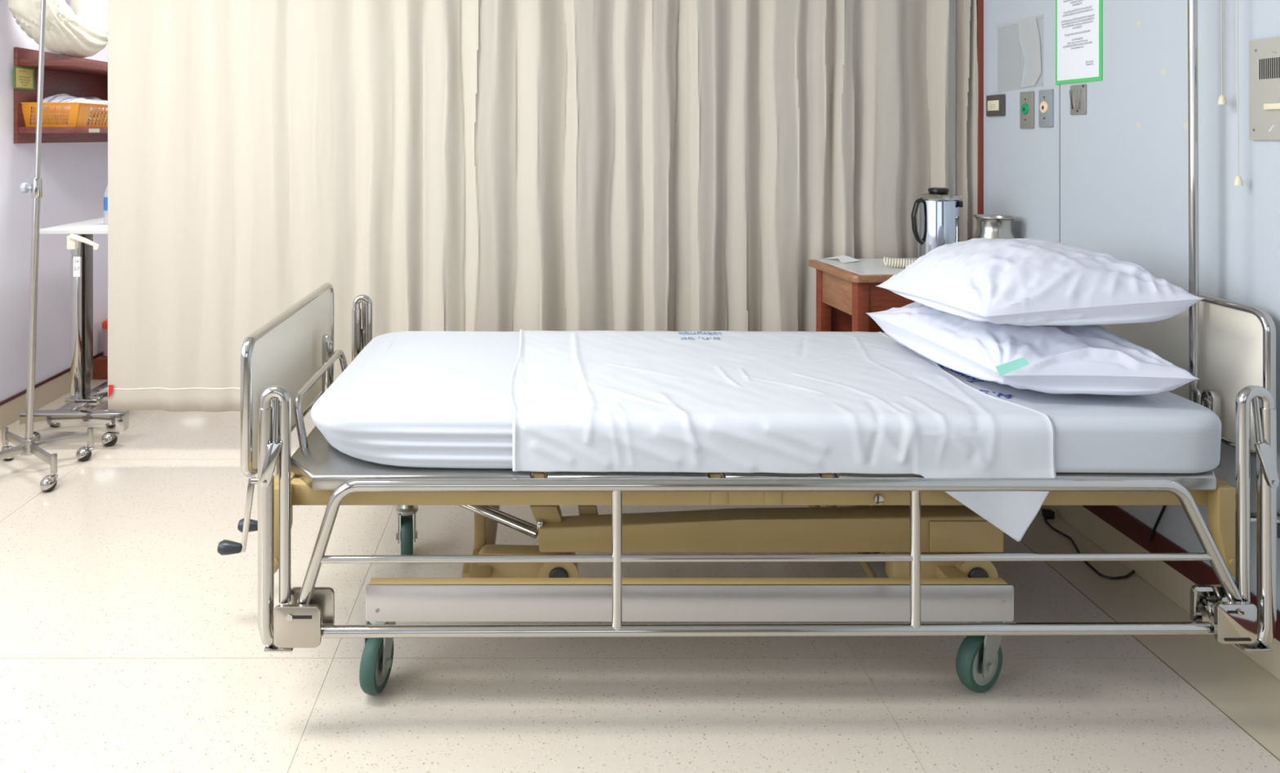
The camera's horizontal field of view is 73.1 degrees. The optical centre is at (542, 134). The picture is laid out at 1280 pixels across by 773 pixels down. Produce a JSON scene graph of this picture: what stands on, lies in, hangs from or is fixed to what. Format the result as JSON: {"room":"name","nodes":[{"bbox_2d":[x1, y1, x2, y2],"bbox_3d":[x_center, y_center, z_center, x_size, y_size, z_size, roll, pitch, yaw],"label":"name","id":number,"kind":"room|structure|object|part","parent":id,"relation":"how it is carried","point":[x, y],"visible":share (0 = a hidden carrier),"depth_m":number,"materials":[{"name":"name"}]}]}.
{"room":"hospital room","nodes":[
{"label":"hospital room","id":0,"kind":"room"},
{"bbox_2d":[0,0,107,401],"bbox_3d":[-2.260,-0.150,1.200,0.100,2.700,7.000,0,0,0],"label":"wall","id":1,"kind":"structure","parent":0,"point":[74,175],"depth_m":3.78,"materials":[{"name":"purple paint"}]},
{"bbox_2d":[0,359,93,429],"bbox_3d":[-2.207,1.151,1.150,0.006,0.097,6.900,0,0,0],"label":"baseboard","id":2,"kind":"structure","parent":1,"relation":"attached to","point":[10,411],"depth_m":3.75,"materials":[{"name":"beige stone"}]},
{"bbox_2d":[0,351,103,405],"bbox_3d":[-2.205,1.096,1.150,0.009,0.014,6.900,0,0,0],"label":"trim","id":3,"kind":"structure","parent":1,"relation":"attached to","point":[68,370],"depth_m":3.77,"materials":[{"name":"red wood"}]},
{"bbox_2d":[13,46,107,143],"bbox_3d":[-2.085,-0.165,4.013,0.248,0.403,0.875,0,0,0],"label":"wall shelf","id":4,"kind":"object","parent":1,"relation":"attached to","point":[63,74],"visible":0.4,"depth_m":3.80,"materials":[{"name":"brown wood"}]},
{"bbox_2d":[13,66,34,89],"bbox_3d":[-2.192,-0.238,3.622,0.003,0.094,0.141,0,0,0],"label":"card","id":5,"kind":"object","parent":4,"relation":"attached to","point":[24,77],"visible":1,"depth_m":3.62,"materials":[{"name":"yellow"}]},
{"bbox_2d":[5,0,107,57],"bbox_3d":[-2.051,-0.592,3.700,0.281,0.521,0.591,0,0,0],"label":"plastic bag","id":6,"kind":"object","parent":4,"relation":"on","point":[83,33],"visible":0.88,"depth_m":3.57,"materials":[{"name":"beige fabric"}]},
{"bbox_2d":[20,102,107,127],"bbox_3d":[-2.078,-0.085,3.882,0.276,0.103,0.569,0,0,0],"label":"plastic basket","id":7,"kind":"object","parent":4,"relation":"on","point":[79,112],"visible":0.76,"depth_m":3.63,"materials":[{"name":"orange plastic"}]},
{"bbox_2d":[30,93,107,124],"bbox_3d":[-2.085,-0.110,3.884,0.245,0.142,0.520,0,0,0],"label":"linens","id":8,"kind":"object","parent":7,"relation":"in","point":[60,97],"visible":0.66,"depth_m":3.71,"materials":[{"name":"white fabric"}]},
{"bbox_3d":[-0.292,-1.433,3.140,3.835,0.025,0.030,0,0,0],"label":"track","id":9,"kind":"object","parent":1,"relation":"attached to","visible":0},
{"bbox_2d":[107,0,955,412],"bbox_3d":[-0.037,-0.201,3.147,3.115,2.438,0.083,0,0,0],"label":"privacy curtain","id":10,"kind":"object","parent":9,"relation":"hanging from","point":[449,165],"visible":0.76,"depth_m":3.14,"materials":[{"name":"beige fabric"}]},
{"bbox_2d":[955,0,977,241],"bbox_3d":[1.588,-0.208,3.171,0.091,2.424,0.053,0,0,0],"label":"privacy curtain","id":11,"kind":"object","parent":9,"relation":"hanging from","point":[966,33],"visible":0.55,"depth_m":3.17,"materials":[{"name":"beige fabric"}]},
{"bbox_2d":[0,378,1279,772],"bbox_3d":[-0.292,1.250,1.150,4.035,0.100,7.100,0,0,0],"label":"floor","id":12,"kind":"structure","parent":0,"point":[129,643],"depth_m":1.91,"materials":[{"name":"beige tile"}]},
{"bbox_2d":[0,0,93,492],"bbox_3d":[-1.819,0.142,3.011,0.360,2.115,0.336,0,0,0],"label":"stand","id":13,"kind":"object","parent":12,"relation":"on","point":[29,445],"visible":1,"depth_m":3.04,"materials":[{"name":"silver metal"}]},
{"bbox_2d":[1,444,14,458],"bbox_3d":[-1.972,1.162,3.155,0.056,0.055,0.048,0,0,0],"label":"caster","id":14,"kind":"object","parent":13,"relation":"attached to","point":[5,446],"depth_m":3.15,"materials":[{"name":"silver metal"}]},
{"bbox_3d":[-1.913,1.116,3.114,0.202,0.064,0.021,0,0,35],"label":"leg","id":15,"kind":"part","parent":13,"relation":"part of","materials":[{"name":"silver metal"}]},
{"bbox_3d":[-1.878,1.116,2.961,0.021,0.064,0.191,0,0,32],"label":"leg","id":16,"kind":"part","parent":13,"relation":"part of","materials":[{"name":"silver metal"}]},
{"bbox_3d":[-1.832,0.190,3.041,0.036,0.036,0.038,0,0,0],"label":"clamp knob","id":17,"kind":"part","parent":13,"relation":"part of","materials":[{"name":"grey metal"}]},
{"bbox_3d":[-1.736,1.116,2.968,0.232,0.064,0.021,0,0,40],"label":"leg","id":18,"kind":"part","parent":13,"relation":"part of","materials":[{"name":"silver metal"}]},
{"bbox_2d":[40,473,57,490],"bbox_3d":[-1.663,1.162,2.883,0.048,0.055,0.058,0,0,0],"label":"caster","id":19,"kind":"object","parent":13,"relation":"attached to","point":[48,482],"depth_m":2.87,"materials":[{"name":"silver metal"}]},
{"bbox_3d":[-1.741,1.116,3.110,0.196,0.064,0.021,0,0,-34],"label":"leg","id":20,"kind":"part","parent":13,"relation":"part of","materials":[{"name":"silver metal"}]},
{"bbox_2d":[75,445,93,459],"bbox_3d":[-1.684,1.162,3.148,0.056,0.055,0.048,0,0,0],"label":"caster","id":21,"kind":"object","parent":13,"relation":"attached to","point":[84,452],"depth_m":3.14,"materials":[{"name":"silver metal"}]},
{"bbox_2d":[19,216,128,446],"bbox_3d":[-1.769,0.794,3.696,0.638,0.812,0.848,0,0,0],"label":"table","id":22,"kind":"object","parent":12,"relation":"on","point":[75,415],"visible":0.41,"depth_m":3.48,"materials":[{"name":"silver metal"}]},
{"bbox_2d":[33,431,40,440],"bbox_3d":[-1.970,1.160,3.305,0.059,0.056,0.052,0,0,0],"label":"caster","id":23,"kind":"object","parent":22,"relation":"attached to","point":[35,433],"depth_m":3.30,"materials":[{"name":"silver metal"}]},
{"bbox_3d":[-1.729,1.106,3.603,0.559,0.072,0.635,0,0,0],"label":"frame","id":24,"kind":"part","parent":22,"relation":"part of","materials":[{"name":"silver metal"}]},
{"bbox_3d":[-1.857,0.432,3.467,0.138,0.065,0.042,0,0,3],"label":"height lever","id":25,"kind":"part","parent":22,"relation":"part of","materials":[{"name":"white plastic"}]},
{"bbox_2d":[103,196,107,210],"bbox_3d":[-1.872,0.285,3.720,0.064,0.204,0.064,0,0,0],"label":"label","id":26,"kind":"object","parent":22,"relation":"on","point":[105,198],"visible":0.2,"depth_m":3.69,"materials":[{"name":"blue paper"}]},
{"bbox_2d":[101,431,119,444],"bbox_3d":[-1.666,1.160,3.298,0.060,0.056,0.052,0,0,0],"label":"caster","id":27,"kind":"object","parent":22,"relation":"attached to","point":[108,437],"depth_m":3.29,"materials":[{"name":"silver metal"}]},
{"bbox_2d":[93,354,107,379],"bbox_3d":[-1.950,1.150,4.305,0.500,0.100,0.230,0,0,0],"label":"wooden step","id":28,"kind":"structure","parent":12,"relation":"on","point":[100,363],"depth_m":4.19,"materials":[{"name":"brown wood"}]},
{"bbox_2d":[101,319,107,356],"bbox_3d":[-2.140,1.010,4.270,0.106,0.179,0.106,0,0,0],"label":"waste bin","id":29,"kind":"object","parent":28,"relation":"on","point":[104,324],"visible":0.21,"depth_m":4.23,"materials":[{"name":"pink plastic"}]},
{"bbox_3d":[-2.140,0.940,4.270,0.106,0.040,0.106,0,0,0],"label":"lid","id":30,"kind":"part","parent":29,"relation":"part of","materials":[{"name":"orange plastic"}]},
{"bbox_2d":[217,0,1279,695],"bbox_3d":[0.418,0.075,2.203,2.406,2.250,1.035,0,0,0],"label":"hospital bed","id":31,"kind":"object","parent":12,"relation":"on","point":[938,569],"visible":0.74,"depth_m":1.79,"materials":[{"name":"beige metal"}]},
{"bbox_3d":[-0.757,1.001,2.074,0.056,0.035,0.034,0,0,0],"label":"knob","id":32,"kind":"part","parent":31,"relation":"part of","materials":[{"name":"grey plastic"}]},
{"bbox_3d":[-0.751,1.002,2.194,0.056,0.035,0.034,0,0,0],"label":"knob","id":33,"kind":"part","parent":31,"relation":"part of","materials":[{"name":"grey plastic"}]},
{"bbox_3d":[-0.665,0.921,2.071,0.131,0.181,0.015,0,0,0],"label":"crank handle","id":34,"kind":"part","parent":31,"relation":"part of","materials":[{"name":"silver metal"}]},
{"bbox_3d":[-0.533,0.788,1.715,0.073,0.482,0.032,0,0,0],"label":"rail post","id":35,"kind":"part","parent":31,"relation":"part of","materials":[{"name":"silver metal"}]},
{"bbox_2d":[271,397,279,477],"bbox_3d":[-0.600,0.675,1.934,0.026,0.190,0.036,0,0,0],"label":"bed rail","id":36,"kind":"object","parent":31,"relation":"attached to","point":[277,468],"depth_m":1.92,"materials":[{"name":"silver metal"}]},
{"bbox_3d":[-0.646,0.602,2.234,0.014,0.284,0.720,0,0,0],"label":"footboard","id":37,"kind":"part","parent":31,"relation":"part of","materials":[{"name":"beige laminate"}]},
{"bbox_3d":[-0.477,0.968,1.716,0.108,0.093,0.051,0,0,0],"label":"corner plate","id":38,"kind":"part","parent":31,"relation":"part of","materials":[{"name":"silver metal"}]},
{"bbox_2d":[321,333,333,395],"bbox_3d":[-0.600,0.665,2.395,0.026,0.210,0.036,0,0,0],"label":"bed rail","id":39,"kind":"object","parent":31,"relation":"attached to","point":[326,343],"depth_m":2.38,"materials":[{"name":"silver metal"}]},
{"bbox_3d":[-0.564,0.788,2.690,0.073,0.482,0.032,0,0,0],"label":"rail post","id":40,"kind":"part","parent":31,"relation":"part of","materials":[{"name":"silver metal"}]},
{"bbox_3d":[-0.034,1.007,1.970,0.233,0.102,0.070,0,0,0],"label":"lift arm","id":41,"kind":"part","parent":31,"relation":"part of","materials":[{"name":"beige metal"}]},
{"bbox_2d":[311,331,1221,473],"bbox_3d":[0.485,0.657,2.213,2.020,0.120,0.848,0,0,0],"label":"mattress","id":42,"kind":"object","parent":31,"relation":"on","point":[417,399],"visible":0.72,"depth_m":1.84,"materials":[{"name":"white fabric"}]},
{"bbox_2d":[508,328,1056,542],"bbox_3d":[0.503,0.722,2.210,1.174,0.261,0.852,0,0,0],"label":"sheet","id":43,"kind":"object","parent":42,"relation":"on","point":[581,401],"visible":0.98,"depth_m":1.83,"materials":[{"name":"white fabric"}]},
{"bbox_2d":[866,302,1198,395],"bbox_3d":[1.167,0.515,2.157,0.513,0.158,0.665,0,0,0],"label":"pillow","id":44,"kind":"object","parent":42,"relation":"on","point":[1084,359],"visible":0.74,"depth_m":1.94,"materials":[{"name":"white fabric"}]},
{"bbox_2d":[875,237,1204,325],"bbox_3d":[1.194,0.351,2.160,0.521,0.183,0.589,0,0,0],"label":"pillow","id":45,"kind":"object","parent":44,"relation":"on","point":[1021,282],"visible":1,"depth_m":1.95,"materials":[{"name":"white fabric"}]},
{"bbox_3d":[0.456,0.849,1.715,1.895,0.319,0.024,0,0,0],"label":"rail","id":46,"kind":"part","parent":31,"relation":"part of","materials":[{"name":"silver metal"}]},
{"bbox_3d":[0.915,1.007,1.970,0.231,0.102,0.070,0,0,0],"label":"lift arm","id":47,"kind":"part","parent":31,"relation":"part of","materials":[{"name":"beige metal"}]},
{"bbox_3d":[1.588,0.551,2.234,0.014,0.306,0.720,0,0,0],"label":"headboard","id":48,"kind":"part","parent":31,"relation":"part of","materials":[{"name":"beige laminate"}]},
{"bbox_2d":[1201,389,1221,467],"bbox_3d":[1.553,0.682,1.990,0.026,0.176,0.036,0,0,0],"label":"bed rail","id":49,"kind":"object","parent":31,"relation":"attached to","point":[1211,398],"depth_m":1.98,"materials":[{"name":"silver metal"}]},
{"bbox_3d":[1.365,0.961,1.716,0.095,0.090,0.051,0,0,0],"label":"corner plate","id":50,"kind":"part","parent":31,"relation":"part of","materials":[{"name":"silver metal"}]},
{"bbox_3d":[1.431,0.788,1.715,0.073,0.482,0.032,0,0,0],"label":"rail post","id":51,"kind":"part","parent":31,"relation":"part of","materials":[{"name":"silver metal"}]},
{"bbox_2d":[808,257,917,332],"bbox_3d":[1.244,0.822,2.903,0.560,0.755,0.355,0,0,-6],"label":"nightstand","id":52,"kind":"object","parent":12,"relation":"on","point":[846,292],"visible":0.18,"depth_m":2.85,"materials":[{"name":"brown wood"}]},
{"bbox_3d":[0.992,0.820,3.015,0.040,0.701,0.040,0,0,-6],"label":"leg","id":53,"kind":"part","parent":52,"relation":"part of","materials":[{"name":"brown wood"}]},
{"bbox_2d":[824,255,860,262],"bbox_3d":[1.063,0.439,3.028,0.095,0.011,0.135,0,0,-14],"label":"paper slip","id":54,"kind":"object","parent":52,"relation":"on","point":[843,259],"visible":1,"depth_m":3.01,"materials":[{"name":"white paper"}]},
{"bbox_3d":[1.229,0.810,3.049,0.440,0.679,0.010,0,0,-6],"label":"panel","id":55,"kind":"part","parent":52,"relation":"part of","materials":[{"name":"brown wood"}]},
{"bbox_3d":[1.019,0.820,2.742,0.040,0.701,0.040,0,0,-6],"label":"leg","id":56,"kind":"part","parent":52,"relation":"part of","materials":[{"name":"brown wood"}]},
{"bbox_3d":[1.259,0.529,2.759,0.440,0.116,0.014,0,0,-6],"label":"panel","id":57,"kind":"part","parent":52,"relation":"part of","materials":[{"name":"brown wood"}]},
{"bbox_2d":[883,257,915,267],"bbox_3d":[1.200,0.427,2.845,0.127,0.037,0.031,0,0,14],"label":"coiled cord","id":58,"kind":"object","parent":52,"relation":"on","point":[890,263],"visible":0.73,"depth_m":2.84,"materials":[{"name":"beige plastic"}]},
{"bbox_2d":[911,186,963,258],"bbox_3d":[1.350,0.313,2.932,0.161,0.263,0.137,0,0,22],"label":"jug","id":59,"kind":"object","parent":52,"relation":"on","point":[938,210],"visible":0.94,"depth_m":2.88,"materials":[{"name":"silver metal"}]},
{"bbox_3d":[1.278,0.296,2.910,0.050,0.162,0.021,0,0,-21],"label":"handle","id":60,"kind":"part","parent":59,"relation":"part of","materials":[{"name":"black plastic"}]},
{"bbox_3d":[1.375,0.213,2.920,0.109,0.063,0.067,0,0,28],"label":"lid knob","id":61,"kind":"part","parent":59,"relation":"part of","materials":[{"name":"black plastic"}]},
{"bbox_2d":[972,214,1017,239],"bbox_3d":[1.532,0.360,2.900,0.144,0.168,0.144,0,0,0],"label":"steel pot","id":62,"kind":"object","parent":52,"relation":"on","point":[988,226],"visible":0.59,"depth_m":2.86,"materials":[{"name":"grey metal"}]},
{"bbox_2d":[1041,505,1166,579],"bbox_3d":[1.588,0.989,2.441,0.153,0.419,0.496,0,0,0],"label":"power cord","id":63,"kind":"object","parent":12,"relation":"on","point":[1047,513],"visible":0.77,"depth_m":2.35,"materials":[{"name":"black plastic"}]},
{"bbox_2d":[1020,540,1279,761],"bbox_3d":[1.413,1.199,1.150,0.003,0.001,6.900,0,0,0],"label":"trim","id":64,"kind":"structure","parent":12,"relation":"on","point":[1221,711],"depth_m":1.91,"materials":[{"name":"brown"}]},
{"bbox_2d":[953,0,1279,611],"bbox_3d":[1.675,-0.150,1.200,0.100,2.700,7.000,0,0,0],"label":"wall","id":65,"kind":"structure","parent":0,"point":[1124,162],"depth_m":2.29,"materials":[{"name":"paint"}]},
{"bbox_2d":[976,0,983,214],"bbox_3d":[1.615,-0.225,3.167,0.021,2.550,0.035,0,0,0],"label":"trim","id":66,"kind":"structure","parent":65,"relation":"attached to","point":[980,2],"depth_m":3.15,"materials":[{"name":"brown wood"}]},
{"bbox_2d":[986,93,1005,116],"bbox_3d":[1.617,-0.104,3.055,0.015,0.076,0.111,0,0,0],"label":"wall socket","id":67,"kind":"object","parent":65,"relation":"attached to","point":[995,104],"visible":1,"depth_m":3.04,"materials":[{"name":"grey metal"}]},
{"bbox_2d":[1019,91,1034,128],"bbox_3d":[1.618,-0.082,2.861,0.013,0.123,0.076,0,0,0],"label":"plate","id":68,"kind":"object","parent":65,"relation":"attached to","point":[1026,98],"visible":1,"depth_m":2.85,"materials":[{"name":"grey metal"}]},
{"bbox_2d":[1038,88,1053,127],"bbox_3d":[1.618,-0.085,2.753,0.013,0.121,0.072,0,0,0],"label":"plate","id":69,"kind":"object","parent":65,"relation":"attached to","point":[1046,97],"visible":1,"depth_m":2.74,"materials":[{"name":"grey metal"}]},
{"bbox_2d":[1058,84,1060,242],"bbox_3d":[1.625,-0.225,2.685,0.003,2.550,0.004,0,0,0],"label":"trim","id":70,"kind":"structure","parent":65,"relation":"attached to","point":[1059,84],"depth_m":2.69,"materials":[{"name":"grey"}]},
{"bbox_2d":[1069,84,1086,115],"bbox_3d":[1.616,-0.105,2.590,0.017,0.091,0.075,0,0,0],"label":"wall bracket","id":71,"kind":"object","parent":65,"relation":"attached to","point":[1077,93],"visible":1,"depth_m":2.58,"materials":[{"name":"grey metal"}]},
{"bbox_2d":[1055,0,1102,84],"bbox_3d":[1.623,-0.330,2.592,0.004,0.345,0.222,0,0,0],"label":"notice","id":72,"kind":"object","parent":65,"relation":"attached to","point":[1078,23],"visible":1,"depth_m":2.59,"materials":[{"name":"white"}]},
{"bbox_2d":[1021,505,1279,759],"bbox_3d":[1.516,1.200,1.150,0.205,0.001,6.900,0,0,0],"label":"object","id":73,"kind":"structure","parent":65,"relation":"attached to","point":[1245,691],"depth_m":2.02,"materials":[{"name":"beige stone"}]},
{"bbox_2d":[1043,505,1279,680],"bbox_3d":[1.623,1.156,1.150,0.007,0.088,6.900,0,0,0],"label":"baseboard","id":74,"kind":"structure","parent":65,"relation":"attached to","point":[1168,581],"depth_m":2.31,"materials":[{"name":"beige stone"}]},
{"bbox_2d":[1081,505,1279,641],"bbox_3d":[1.621,1.081,1.150,0.011,0.062,6.900,0,0,0],"label":"trim","id":75,"kind":"structure","parent":65,"relation":"attached to","point":[1198,572],"depth_m":2.25,"materials":[{"name":"red wood"}]},
{"bbox_2d":[1248,36,1279,140],"bbox_3d":[1.616,-0.102,1.806,0.018,0.228,0.300,0,0,0],"label":"intercom panel","id":76,"kind":"object","parent":65,"relation":"attached to","point":[1264,53],"visible":1,"depth_m":1.91,"materials":[{"name":"grey metal"}]},
{"bbox_2d":[1258,57,1279,79],"bbox_3d":[1.615,-0.147,1.872,0.001,0.046,0.110,0,0,0],"label":"grille","id":77,"kind":"object","parent":76,"relation":"attached to","point":[1268,67],"depth_m":1.90,"materials":[{"name":"grey metal"}]},
{"bbox_3d":[1.611,-0.062,1.877,0.009,0.014,0.060,0,0,0],"label":"lever","id":78,"kind":"part","parent":76,"relation":"part of","materials":[{"name":"beige plastic"}]},
{"bbox_3d":[-0.293,-1.550,1.150,4.035,0.100,7.100,0,0,0],"label":"ceiling","id":79,"kind":"structure","parent":0,"visible":0},
{"bbox_2d":[1217,0,1226,104],"bbox_3d":[1.595,-0.784,2.008,0.018,1.427,0.018,0,0,0],"label":"pull cord","id":80,"kind":"object","parent":79,"relation":"hanging from","point":[1221,100],"visible":1,"depth_m":2.01,"materials":[{"name":"white fabric"}]},
{"bbox_3d":[1.595,-0.794,2.008,0.009,1.407,0.002,0,0,0],"label":"cord","id":81,"kind":"part","parent":80,"relation":"part of","materials":[{"name":"white fabric"}]},
{"bbox_2d":[1233,0,1243,185],"bbox_3d":[1.595,-0.691,1.961,0.018,1.614,0.018,0,0,0],"label":"pull cord","id":82,"kind":"object","parent":79,"relation":"hanging from","point":[1237,180],"visible":1,"depth_m":1.96,"materials":[{"name":"beige plastic"}]},
{"bbox_3d":[1.595,-0.701,1.963,0.002,1.595,0.006,0,0,0],"label":"cord","id":83,"kind":"part","parent":82,"relation":"part of","materials":[{"name":"white fabric"}]}
]}

